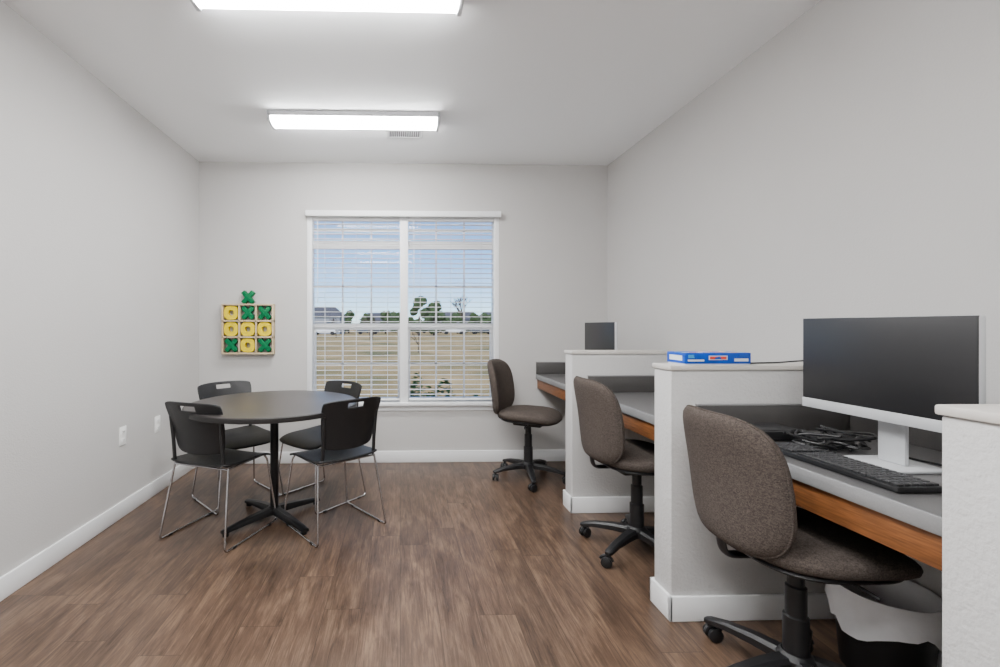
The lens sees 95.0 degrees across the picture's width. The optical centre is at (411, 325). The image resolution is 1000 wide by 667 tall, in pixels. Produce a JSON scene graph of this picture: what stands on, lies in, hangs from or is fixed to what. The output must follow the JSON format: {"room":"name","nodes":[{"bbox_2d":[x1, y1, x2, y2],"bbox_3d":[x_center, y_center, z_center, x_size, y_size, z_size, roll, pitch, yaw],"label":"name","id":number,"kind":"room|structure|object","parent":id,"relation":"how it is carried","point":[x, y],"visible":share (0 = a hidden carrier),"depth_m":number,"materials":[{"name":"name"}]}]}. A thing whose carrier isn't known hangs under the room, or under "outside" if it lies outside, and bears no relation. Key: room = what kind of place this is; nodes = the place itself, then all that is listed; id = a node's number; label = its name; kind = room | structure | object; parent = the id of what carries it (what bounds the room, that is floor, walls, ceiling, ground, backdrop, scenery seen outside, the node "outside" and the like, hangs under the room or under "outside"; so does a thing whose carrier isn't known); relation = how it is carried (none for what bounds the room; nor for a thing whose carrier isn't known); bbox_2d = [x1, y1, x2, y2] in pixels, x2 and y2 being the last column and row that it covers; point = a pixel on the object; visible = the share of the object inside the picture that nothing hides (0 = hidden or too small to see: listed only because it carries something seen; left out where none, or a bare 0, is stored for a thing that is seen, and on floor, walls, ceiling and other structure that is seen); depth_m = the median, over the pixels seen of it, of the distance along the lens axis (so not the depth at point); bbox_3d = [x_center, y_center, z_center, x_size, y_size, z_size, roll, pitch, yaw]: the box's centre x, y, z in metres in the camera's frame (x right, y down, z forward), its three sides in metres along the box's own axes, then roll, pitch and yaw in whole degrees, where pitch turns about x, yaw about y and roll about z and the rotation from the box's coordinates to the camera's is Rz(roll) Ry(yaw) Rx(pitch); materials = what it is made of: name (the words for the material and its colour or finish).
{"room":"computer lab","nodes":[
{"label":"computer lab","id":0,"kind":"room"},
{"bbox_2d":[0,0,198,576],"bbox_3d":[-1.896,-0.120,0.401,0.150,2.720,7.600,0,0,-2],"label":"wall","id":1,"kind":"structure","parent":0,"point":[99,207],"depth_m":2.55,"materials":[{"name":"paint"}]},
{"bbox_2d":[0,465,194,601],"bbox_3d":[-1.814,1.188,0.403,0.015,0.105,7.300,0,0,-2],"label":"baseboard","id":2,"kind":"structure","parent":1,"relation":"attached to","point":[10,582],"depth_m":2.51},
{"bbox_2d":[119,425,125,445],"bbox_3d":[-1.883,0.715,2.932,0.010,0.120,0.072,0,0,-2],"label":"wall outlet","id":3,"kind":"object","parent":1,"relation":"attached to","point":[122,430],"visible":1,"depth_m":2.92,"materials":[{"name":"plastic"}]},
{"bbox_2d":[155,415,159,432],"bbox_3d":[-1.894,0.730,3.352,0.010,0.120,0.072,0,0,-2],"label":"wall outlet","id":4,"kind":"object","parent":1,"relation":"attached to","point":[157,418],"visible":1,"depth_m":3.34,"materials":[{"name":"plastic"}]},
{"bbox_2d":[199,162,606,451],"bbox_3d":[-0.059,-0.120,4.175,3.720,2.720,0.150,0,0,-2],"label":"wall","id":5,"kind":"structure","parent":0,"point":[553,219],"depth_m":4.10,"materials":[{"name":"paint"}]},
{"bbox_2d":[221,290,274,353],"bbox_3d":[-1.464,-0.033,4.030,0.458,0.570,0.065,0,0,-2],"label":"board","id":6,"kind":"object","parent":5,"relation":"attached to","point":[240,328],"visible":1,"depth_m":4.01,"materials":[{"name":"beige wood"}]},
{"bbox_2d":[314,222,399,240],"bbox_3d":[-0.511,-0.879,4.191,0.788,0.169,0.012,0,0,-2],"label":"window grille","id":7,"kind":"object","parent":5,"relation":"attached to","point":[342,231],"depth_m":4.19,"materials":[{"name":"white plastic"}]},
{"bbox_2d":[314,249,399,322],"bbox_3d":[-0.511,-0.372,4.191,0.788,0.678,0.012,0,0,-2],"label":"window grille","id":8,"kind":"object","parent":5,"relation":"attached to","point":[371,285],"depth_m":4.19,"materials":[{"name":"white plastic"}]},
{"bbox_2d":[316,330,397,396],"bbox_3d":[-0.511,0.349,4.191,0.751,0.614,0.012,0,0,-2],"label":"window grille","id":9,"kind":"object","parent":5,"relation":"attached to","point":[342,363],"depth_m":4.18,"materials":[{"name":"white plastic"}]},
{"bbox_2d":[307,216,498,401],"bbox_3d":[-0.079,-0.152,4.166,1.750,1.725,0.126,0,0,-2],"label":"frame","id":10,"kind":"object","parent":5,"relation":"attached to","point":[403,334],"visible":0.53,"depth_m":4.13,"materials":[{"name":"white plastic"}]},
{"bbox_2d":[305,210,500,216],"bbox_3d":[-0.075,-1.012,4.071,1.762,0.054,0.054,0,0,-2],"label":"window valance","id":11,"kind":"object","parent":5,"relation":"attached to","point":[307,212],"visible":1,"depth_m":4.05,"materials":[{"name":"white plastic"}]},
{"bbox_2d":[245,450,565,463],"bbox_3d":[-0.057,1.188,4.092,3.690,0.105,0.015,0,0,-2],"label":"baseboard","id":12,"kind":"structure","parent":5,"relation":"attached to","point":[435,455],"depth_m":4.09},
{"bbox_2d":[358,401,491,405],"bbox_3d":[-0.098,0.708,4.114,1.810,0.028,0.120,0,0,-2],"label":"stool","id":13,"kind":"object","parent":5,"relation":"attached to","point":[382,403],"visible":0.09,"depth_m":4.07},
{"bbox_2d":[378,406,492,410],"bbox_3d":[-0.097,0.746,4.093,1.770,0.048,0.012,0,0,-2],"label":"apron","id":14,"kind":"object","parent":5,"relation":"attached to","point":[381,408],"visible":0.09,"depth_m":4.09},
{"bbox_2d":[410,330,486,396],"bbox_3d":[0.342,0.351,4.213,0.712,0.618,0.012,0,0,-2],"label":"window grille","id":15,"kind":"object","parent":5,"relation":"attached to","point":[436,362],"depth_m":4.21,"materials":[{"name":"white plastic"}]},
{"bbox_2d":[408,222,491,240],"bbox_3d":[0.356,-0.884,4.214,0.778,0.170,0.012,0,0,-2],"label":"window grille","id":16,"kind":"object","parent":5,"relation":"attached to","point":[463,232],"depth_m":4.21,"materials":[{"name":"white plastic"}]},
{"bbox_2d":[408,250,491,322],"bbox_3d":[0.356,-0.370,4.214,0.778,0.674,0.012,0,0,-2],"label":"window grille","id":17,"kind":"object","parent":5,"relation":"attached to","point":[435,250],"depth_m":4.21,"materials":[{"name":"white plastic"}]},
{"bbox_2d":[2,0,819,164],"bbox_3d":[0.038,-1.540,0.451,4.020,0.120,7.600,0,0,-2],"label":"ceiling","id":18,"kind":"structure","parent":0,"point":[510,82],"depth_m":2.56,"materials":[{"name":"white paint"}]},
{"bbox_2d":[190,0,463,15],"bbox_3d":[-0.369,-1.445,1.956,1.194,0.071,0.170,0,0,-2],"label":"ceiling light fixture","id":19,"kind":"object","parent":18,"relation":"attached to","point":[422,6],"depth_m":1.98,"materials":[{"name":"white plastic"}]},
{"bbox_2d":[267,110,440,131],"bbox_3d":[-0.401,-1.445,3.176,1.194,0.071,0.170,0,0,-2],"label":"ceiling light fixture","id":20,"kind":"object","parent":18,"relation":"attached to","point":[291,119],"depth_m":3.11,"materials":[{"name":"white plastic"}]},
{"bbox_2d":[386,130,422,138],"bbox_3d":[-0.056,-1.476,3.460,0.280,0.009,0.150,0,0,-2],"label":"ceiling vent","id":21,"kind":"object","parent":18,"relation":"in","point":[407,134],"depth_m":3.46,"materials":[{"name":"white metal"}]},
{"bbox_2d":[0,461,844,666],"bbox_3d":[0.038,1.290,0.451,4.020,0.100,7.600,0,0,-2],"label":"floor","id":22,"kind":"structure","parent":0,"point":[466,567],"depth_m":2.13,"materials":[{"name":"brown wood"}]},
{"bbox_2d":[159,401,276,552],"bbox_3d":[-1.167,0.831,2.718,0.486,0.818,0.504,0,0,20],"label":"chair","id":23,"kind":"object","parent":22,"relation":"on","point":[203,443],"visible":0.98,"depth_m":2.55,"materials":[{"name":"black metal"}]},
{"bbox_2d":[192,380,283,514],"bbox_3d":[-1.273,0.831,3.269,0.504,0.818,0.486,0,0,45],"label":"chair","id":24,"kind":"object","parent":22,"relation":"on","point":[248,436],"visible":0.5,"depth_m":3.30,"materials":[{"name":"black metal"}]},
{"bbox_2d":[182,390,356,536],"bbox_3d":[-0.886,0.864,2.898,1.062,0.752,1.062,0,0,-2],"label":"round table","id":25,"kind":"object","parent":22,"relation":"on","point":[273,408],"visible":0.84,"depth_m":2.83,"materials":[{"name":"laminate"}]},
{"bbox_2d":[279,380,365,514],"bbox_3d":[-0.652,0.831,3.279,0.486,0.818,0.504,0,0,40],"label":"chair","id":26,"kind":"object","parent":22,"relation":"on","point":[309,438],"visible":0.51,"depth_m":3.28,"materials":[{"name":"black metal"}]},
{"bbox_2d":[283,396,385,547],"bbox_3d":[-0.476,0.831,2.810,0.486,0.818,0.504,0,0,-40],"label":"chair","id":27,"kind":"object","parent":22,"relation":"on","point":[345,431],"visible":0.99,"depth_m":2.66,"materials":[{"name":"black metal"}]},
{"bbox_2d":[487,359,565,492],"bbox_3d":[0.923,0.761,3.669,0.599,0.958,0.613,0,0,-22],"label":"office chair","id":28,"kind":"object","parent":22,"relation":"on","point":[499,371],"visible":0.97,"depth_m":3.61,"materials":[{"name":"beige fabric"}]},
{"bbox_2d":[487,359,514,413],"bbox_3d":[0.728,0.505,3.784,0.149,0.440,0.444,0,0,30],"label":"backrest cushion","id":29,"kind":"object","parent":28,"relation":"on","point":[499,372],"depth_m":3.77,"materials":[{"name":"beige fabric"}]},
{"bbox_2d":[498,405,562,424],"bbox_3d":[0.958,0.718,3.648,0.480,0.087,0.490,0,0,30],"label":"seat cushion","id":30,"kind":"object","parent":28,"relation":"on","point":[518,414],"depth_m":3.51,"materials":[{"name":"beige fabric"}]},
{"bbox_2d":[573,376,654,568],"bbox_3d":[1.240,0.762,2.469,0.651,0.955,0.602,0,0,-4],"label":"office chair","id":31,"kind":"object","parent":22,"relation":"on","point":[601,423],"visible":0.77,"depth_m":2.38,"materials":[{"name":"beige fabric"}]},
{"bbox_2d":[573,377,625,462],"bbox_3d":[0.989,0.505,2.468,0.149,0.440,0.444,0,0,-4],"label":"backrest cushion","id":32,"kind":"object","parent":31,"relation":"on","point":[601,423],"depth_m":2.33,"materials":[{"name":"beige fabric"}]},
{"bbox_2d":[608,439,654,472],"bbox_3d":[1.255,0.718,2.484,0.480,0.087,0.490,0,0,-3],"label":"seat cushion","id":33,"kind":"object","parent":31,"relation":"on","point":[639,455],"depth_m":2.31,"materials":[{"name":"beige fabric"}]},
{"bbox_2d":[683,405,922,666],"bbox_3d":[1.282,0.762,1.504,0.615,0.955,0.599,0,0,0],"label":"office chair","id":34,"kind":"object","parent":22,"relation":"on","point":[741,479],"visible":1,"depth_m":1.41,"materials":[{"name":"brown fabric"}]},
{"bbox_2d":[683,406,796,556],"bbox_3d":[1.049,0.505,1.522,0.149,0.440,0.444,0,0,0],"label":"backrest cushion","id":35,"kind":"object","parent":34,"relation":"on","point":[742,485],"depth_m":1.40,"materials":[{"name":"brown fabric"}]},
{"bbox_2d":[762,507,922,580],"bbox_3d":[1.315,0.718,1.525,0.480,0.087,0.490,0,0,0],"label":"seat cushion","id":36,"kind":"object","parent":34,"relation":"on","point":[823,549],"depth_m":1.34,"materials":[{"name":"brown fabric"}]},
{"bbox_2d":[825,580,941,666],"bbox_3d":[1.694,1.089,1.615,0.311,0.302,0.313,0,0,-2],"label":"waste bin","id":37,"kind":"object","parent":22,"relation":"on","point":[904,628],"visible":0.72,"depth_m":1.55,"materials":[{"name":"black plastic"}]},
{"bbox_2d":[566,353,667,496],"bbox_3d":[1.446,0.714,3.063,0.768,1.052,0.124,0,0,-2],"label":"wall partition","id":38,"kind":"structure","parent":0,"point":[583,479],"depth_m":3.00,"materials":[{"name":"grey"}]},
{"bbox_2d":[563,489,654,512],"bbox_3d":[1.431,1.188,3.062,0.766,0.105,0.152,0,0,-2],"label":"baseboard","id":39,"kind":"structure","parent":38,"relation":"attached to","point":[573,504],"depth_m":2.98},
{"bbox_2d":[564,350,680,353],"bbox_3d":[1.443,0.177,3.063,0.775,0.022,0.138,0,0,-2],"label":"cap","id":40,"kind":"object","parent":38,"relation":"on","point":[565,351],"visible":0.67,"depth_m":3.00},
{"bbox_2d":[655,368,825,595],"bbox_3d":[1.475,0.714,1.971,0.768,1.052,0.128,0,0,-2],"label":"wall partition","id":41,"kind":"structure","parent":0,"point":[689,560],"depth_m":1.90,"materials":[{"name":"grey paint"}]},
{"bbox_2d":[652,363,802,370],"bbox_3d":[1.471,0.177,1.971,0.775,0.022,0.142,0,0,-2],"label":"cap","id":42,"kind":"object","parent":41,"relation":"on","point":[666,366],"visible":0.53,"depth_m":1.90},
{"bbox_2d":[667,351,750,364],"bbox_3d":[1.290,0.139,1.964,0.285,0.052,0.130,0,0,-2],"label":"board game box","id":43,"kind":"object","parent":42,"relation":"on","point":[675,357],"visible":1,"depth_m":1.90,"materials":[{"name":"blue cardboard"}]},
{"bbox_2d":[669,354,681,360],"bbox_3d":[1.149,0.137,1.961,0.002,0.022,0.090,0,0,-2],"label":"print","id":44,"kind":"object","parent":43,"relation":"attached to","point":[672,357],"depth_m":1.96},
{"bbox_2d":[668,362,749,364],"bbox_3d":[1.291,0.150,1.964,0.278,0.030,0.122,0,0,-2],"label":"tray","id":45,"kind":"object","parent":43,"relation":"on","point":[681,363],"depth_m":1.90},
{"bbox_2d":[688,356,747,360],"bbox_3d":[1.293,0.138,1.900,0.260,0.024,0.002,0,0,-2],"label":"print","id":46,"kind":"object","parent":43,"relation":"attached to","point":[690,358],"depth_m":1.90},
{"bbox_2d":[688,355,748,358],"bbox_3d":[1.294,0.131,1.899,0.258,0.019,0.002,0,0,-2],"label":"art","id":47,"kind":"object","parent":43,"relation":"attached to","point":[689,356],"depth_m":1.90},
{"bbox_2d":[751,360,802,363],"bbox_3d":[1.657,0.155,1.984,0.377,0.022,0.028,0,0,-2],"label":"power cable","id":48,"kind":"object","parent":42,"relation":"on","point":[794,360],"visible":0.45,"depth_m":1.98,"materials":[{"name":"black plastic"}]},
{"bbox_2d":[650,577,834,621],"bbox_3d":[1.460,1.188,1.971,0.766,0.105,0.156,0,0,-2],"label":"baseboard","id":49,"kind":"structure","parent":41,"relation":"attached to","point":[746,607],"depth_m":1.89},
{"bbox_2d":[607,0,999,598],"bbox_3d":[1.972,-0.120,0.502,0.150,2.720,7.600,0,0,-2],"label":"wall","id":50,"kind":"structure","parent":0,"point":[848,165],"depth_m":2.03,"materials":[{"name":"paint"}]},
{"bbox_2d":[536,374,565,400],"bbox_3d":[1.480,0.505,3.633,0.668,0.130,1.012,0,0,-2],"label":"built-in desk","id":51,"kind":"object","parent":50,"relation":"attached to","point":[554,384],"visible":0.35,"depth_m":3.77,"materials":[{"name":"grey laminate"}]},
{"bbox_2d":[536,362,565,373],"bbox_3d":[1.468,0.383,4.128,0.666,0.112,0.022,0,0,-2],"label":"desk side splash","id":52,"kind":"object","parent":51,"relation":"on","point":[541,367],"visible":0.48,"depth_m":4.11,"materials":[{"name":"laminate"}]},
{"bbox_2d":[585,322,616,349],"bbox_3d":[1.476,0.205,3.405,0.170,0.468,0.508,0,0,-2],"label":"desktop monitor","id":53,"kind":"object","parent":51,"relation":"on","point":[598,335],"visible":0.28,"depth_m":3.35,"materials":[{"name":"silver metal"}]},
{"bbox_2d":[613,392,654,440],"bbox_3d":[1.510,0.505,2.519,0.668,0.130,0.964,0,0,-2],"label":"built-in desk","id":54,"kind":"object","parent":50,"relation":"attached to","point":[637,408],"visible":0.06,"depth_m":2.46,"materials":[{"name":"grey laminate"}]},
{"bbox_2d":[587,375,654,391],"bbox_3d":[1.498,0.383,2.990,0.666,0.112,0.022,0,0,-2],"label":"desk side splash","id":55,"kind":"object","parent":54,"relation":"on","point":[615,383],"visible":0.41,"depth_m":2.98,"materials":[{"name":"laminate"}]},
{"bbox_2d":[775,430,941,570],"bbox_3d":[1.538,0.505,1.436,0.668,0.130,0.944,0,0,-2],"label":"built-in desk","id":56,"kind":"object","parent":50,"relation":"attached to","point":[910,524],"visible":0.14,"depth_m":1.22,"materials":[{"name":"grey laminate"}]},
{"bbox_2d":[695,403,849,429],"bbox_3d":[1.527,0.383,1.897,0.666,0.112,0.022,0,0,-2],"label":"desk side splash","id":57,"kind":"object","parent":56,"relation":"on","point":[794,415],"visible":0.56,"depth_m":1.89,"materials":[{"name":"laminate"}]},
{"bbox_2d":[750,423,804,440],"bbox_3d":[1.379,0.419,1.782,0.250,0.042,0.150,0,0,-2],"label":"station","id":58,"kind":"object","parent":56,"relation":"on","point":[775,431],"visible":0.32,"depth_m":1.72,"materials":[{"name":"black plastic"}]},
{"bbox_2d":[784,425,877,452],"bbox_3d":[1.499,0.403,1.612,0.267,0.070,0.181,0,0,-2],"label":"cable bundle","id":59,"kind":"object","parent":56,"relation":"on","point":[827,437],"visible":0.95,"depth_m":1.58,"materials":[{"name":"black plastic"}]},
{"bbox_2d":[776,443,941,492],"bbox_3d":[1.330,0.428,1.397,0.132,0.022,0.440,0,0,-2],"label":"keyboard","id":60,"kind":"object","parent":56,"relation":"on","point":[891,480],"visible":0.98,"depth_m":1.31,"materials":[{"name":"black plastic"}]},
{"bbox_2d":[802,315,985,473],"bbox_3d":[1.520,0.205,1.415,0.170,0.468,0.508,0,0,-2],"label":"desktop monitor","id":61,"kind":"object","parent":56,"relation":"on","point":[894,372],"visible":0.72,"depth_m":1.37,"materials":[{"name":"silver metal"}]},
{"bbox_2d":[909,457,941,465],"bbox_3d":[1.651,0.392,1.302,0.029,0.091,0.486,0,0,-7],"label":"cable","id":62,"kind":"object","parent":56,"relation":"on","point":[911,458],"visible":0.27,"depth_m":1.44,"materials":[{"name":"black plastic"}]},
{"bbox_2d":[850,415,941,451],"bbox_3d":[1.862,0.385,1.433,0.020,0.110,0.921,0,0,-2],"label":"backsplash","id":63,"kind":"structure","parent":50,"relation":"attached to","point":[923,438],"depth_m":1.65,"materials":[{"name":"laminate"}]},
{"bbox_2d":[937,650,941,666],"bbox_3d":[1.890,1.188,0.500,0.015,0.105,7.300,0,0,-2],"label":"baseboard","id":64,"kind":"structure","parent":50,"relation":"attached to","point":[939,663],"depth_m":1.58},
{"bbox_2d":[942,416,999,666],"bbox_3d":[1.503,0.714,0.896,0.768,1.052,0.132,0,0,-2],"label":"wall partition","id":65,"kind":"structure","parent":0,"point":[970,448],"depth_m":0.90,"materials":[{"name":"grey paint"}]},
{"bbox_2d":[935,404,999,424],"bbox_3d":[1.500,0.177,0.896,0.775,0.022,0.146,0,0,-2],"label":"cap","id":66,"kind":"object","parent":65,"relation":"on","point":[988,413],"visible":1,"depth_m":0.91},
{"label":"outside","id":67,"kind":"structure","parent":0,"visible":0},
{"bbox_2d":[317,330,488,396],"bbox_3d":[-4.244,1.790,162.074,440.000,0.500,315.740,0,0,-2],"label":"lawn","id":68,"kind":"structure","parent":67,"point":[355,343],"depth_m":21.32,"materials":[{"name":"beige plant"}]},
{"bbox_2d":[317,330,337,334],"bbox_3d":[-15.037,0.790,77.633,4.400,1.500,1.800,0,0,-2],"label":"parked car","id":69,"kind":"object","parent":68,"relation":"on","point":[331,333],"visible":0.33,"depth_m":76.77,"materials":[{"name":"white paint"}]},
{"bbox_2d":[315,317,344,333],"bbox_3d":[-17.851,-0.160,89.563,8.000,3.400,8.000,0,0,-2],"label":"wall","id":70,"kind":"structure","parent":68,"relation":"on","point":[316,318],"depth_m":85.62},
{"bbox_2d":[315,307,345,315],"bbox_3d":[-17.851,-2.860,89.563,9.000,2.000,9.000,0,0,-2],"label":"roof","id":71,"kind":"structure","parent":70,"relation":"on","point":[319,311],"depth_m":87.22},
{"bbox_2d":[344,310,354,332],"bbox_3d":[-14.256,-0.992,97.598,3.604,5.065,4.610,0,0,-2],"label":"evergreen tree","id":72,"kind":"object","parent":68,"relation":"on","point":[349,312],"visible":0.42,"depth_m":96.71,"materials":[{"name":"green plant"}]},
{"bbox_2d":[360,313,374,332],"bbox_3d":[-9.266,-0.641,95.871,4.176,4.361,4.320,0,0,-2],"label":"evergreen tree","id":73,"kind":"object","parent":68,"relation":"on","point":[364,314],"visible":0.29,"depth_m":94.92,"materials":[{"name":"green plant"}]},
{"bbox_2d":[356,330,379,333],"bbox_3d":[-8.197,0.790,83.814,4.400,1.500,1.800,0,0,-2],"label":"parked car","id":74,"kind":"object","parent":68,"relation":"on","point":[356,330],"visible":0.29,"depth_m":82.90,"materials":[{"name":"paint"}]},
{"bbox_2d":[362,318,376,339],"bbox_3d":[-2.099,0.469,23.005,1.103,2.153,1.091,0,0,-2],"label":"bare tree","id":75,"kind":"object","parent":68,"relation":"on","point":[365,319],"visible":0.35,"depth_m":23.02,"materials":[{"name":"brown plant"}]},
{"bbox_2d":[380,310,395,333],"bbox_3d":[-5.393,-0.839,91.886,4.644,4.759,4.238,0,0,-2],"label":"evergreen tree","id":76,"kind":"object","parent":68,"relation":"on","point":[383,313],"visible":0.37,"depth_m":91.14,"materials":[{"name":"green plant"}]},
{"bbox_2d":[391,311,399,332],"bbox_3d":[-3.737,-1.026,104.878,5.096,5.132,5.056,0,0,-2],"label":"evergreen tree","id":77,"kind":"object","parent":68,"relation":"on","point":[393,313],"visible":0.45,"depth_m":103.61,"materials":[{"name":"green plant"}]},
{"bbox_2d":[410,330,419,352],"bbox_3d":[0.157,0.790,26.202,1.061,1.504,0.621,0,0,-34],"label":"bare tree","id":78,"kind":"object","parent":68,"relation":"on","point":[415,330],"visible":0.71,"depth_m":26.05,"materials":[{"name":"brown plant"}]},
{"bbox_2d":[408,296,432,335],"bbox_3d":[1.023,-1.629,69.995,4.635,6.338,4.386,0,0,-43],"label":"evergreen tree","id":79,"kind":"object","parent":68,"relation":"on","point":[425,315],"visible":0.56,"depth_m":69.02,"materials":[{"name":"green plant"}]},
{"bbox_2d":[410,372,434,396],"bbox_3d":[0.082,1.046,5.410,0.547,0.991,0.568,0,0,-2],"label":"shrub","id":80,"kind":"object","parent":68,"relation":"on","point":[417,374],"visible":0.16,"depth_m":5.40,"materials":[{"name":"green plant"}]},
{"bbox_2d":[421,300,445,335],"bbox_3d":[3.211,-1.297,72.068,3.929,5.674,4.286,0,0,26],"label":"evergreen tree","id":81,"kind":"object","parent":68,"relation":"on","point":[440,314],"visible":0.52,"depth_m":71.50,"materials":[{"name":"green plant"}]},
{"bbox_2d":[432,313,449,332],"bbox_3d":[6.296,-0.822,100.352,4.672,4.904,5.270,0,0,-2],"label":"evergreen tree","id":82,"kind":"object","parent":68,"relation":"on","point":[444,315],"visible":0.13,"depth_m":99.22,"materials":[{"name":"green plant"}]},
{"bbox_2d":[430,378,454,396],"bbox_3d":[0.381,1.086,5.469,0.514,0.912,0.525,0,0,-2],"label":"shrub","id":83,"kind":"object","parent":68,"relation":"on","point":[446,381],"visible":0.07,"depth_m":5.48,"materials":[{"name":"green plant"}]},
{"bbox_2d":[444,330,465,333],"bbox_3d":[7.798,0.790,84.233,4.400,1.500,1.800,0,0,-2],"label":"parked car","id":84,"kind":"object","parent":68,"relation":"on","point":[446,330],"visible":0.39,"depth_m":83.35,"materials":[{"name":"white paint"}]},
{"bbox_2d":[451,311,468,333],"bbox_3d":[9.366,-0.782,90.280,4.253,4.644,4.526,0,0,-2],"label":"evergreen tree","id":85,"kind":"object","parent":68,"relation":"on","point":[456,316],"visible":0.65,"depth_m":89.20,"materials":[{"name":"green plant"}]},
{"bbox_2d":[451,294,471,319],"bbox_3d":[7.218,-1.657,67.060,3.427,6.413,3.777,0,0,42],"label":"bare tree","id":86,"kind":"object","parent":68,"relation":"on","point":[458,299],"visible":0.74,"depth_m":66.75,"materials":[{"name":"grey plant"}]},
{"bbox_2d":[467,312,485,332],"bbox_3d":[13.117,-0.717,92.372,4.481,4.514,4.119,0,0,-2],"label":"evergreen tree","id":87,"kind":"object","parent":68,"relation":"on","point":[473,316],"visible":0.35,"depth_m":91.63,"materials":[{"name":"green plant"}]},
{"bbox_2d":[470,330,488,333],"bbox_3d":[13.270,0.790,85.377,4.400,1.500,1.800,0,0,-2],"label":"parked car","id":88,"kind":"object","parent":68,"relation":"on","point":[470,330],"visible":0.27,"depth_m":84.47,"materials":[{"name":"paint"}]},
{"bbox_2d":[478,313,490,332],"bbox_3d":[16.442,-0.644,98.676,5.519,4.545,5.081,0,0,-2],"label":"evergreen tree","id":89,"kind":"object","parent":68,"relation":"on","point":[484,317],"visible":0.36,"depth_m":97.73,"materials":[{"name":"green plant"}]},
{"bbox_3d":[-7.088,0.040,117.855,12.000,3.000,8.000,0,0,-2],"label":"wall","id":90,"kind":"structure","parent":68,"relation":"on","visible":0},
{"bbox_2d":[359,313,380,319],"bbox_3d":[-7.088,-2.460,117.855,13.000,2.000,9.000,0,0,-2],"label":"roof","id":91,"kind":"structure","parent":90,"relation":"on","point":[373,314],"depth_m":116.12,"materials":[{"name":"grey"}]},
{"bbox_3d":[10.854,-0.060,120.325,14.000,3.200,9.000,0,0,-2],"label":"wall","id":92,"kind":"structure","parent":68,"relation":"on","visible":0},
{"bbox_2d":[443,312,471,319],"bbox_3d":[10.854,-2.760,120.325,15.000,2.200,10.000,0,0,-2],"label":"roof","id":93,"kind":"structure","parent":92,"relation":"on","point":[467,314],"depth_m":118.41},
{"bbox_3d":[-0.078,-1.012,4.137,1.750,0.006,0.075,0,0,-2],"label":"liner","id":94,"kind":"object","parent":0,"visible":0},
{"bbox_2d":[312,216,399,399],"bbox_3d":[-0.509,-0.164,4.119,0.793,1.687,0.065,0,0,-2],"label":"blind","id":95,"kind":"object","parent":94,"relation":"hanging from","point":[317,219],"visible":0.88,"depth_m":4.11,"materials":[{"name":"white plastic"}]},
{"bbox_2d":[408,217,493,399],"bbox_3d":[0.358,-0.164,4.141,0.783,1.687,0.065,0,0,-2],"label":"blind","id":96,"kind":"object","parent":94,"relation":"hanging from","point":[410,219],"visible":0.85,"depth_m":4.13,"materials":[{"name":"white plastic"}]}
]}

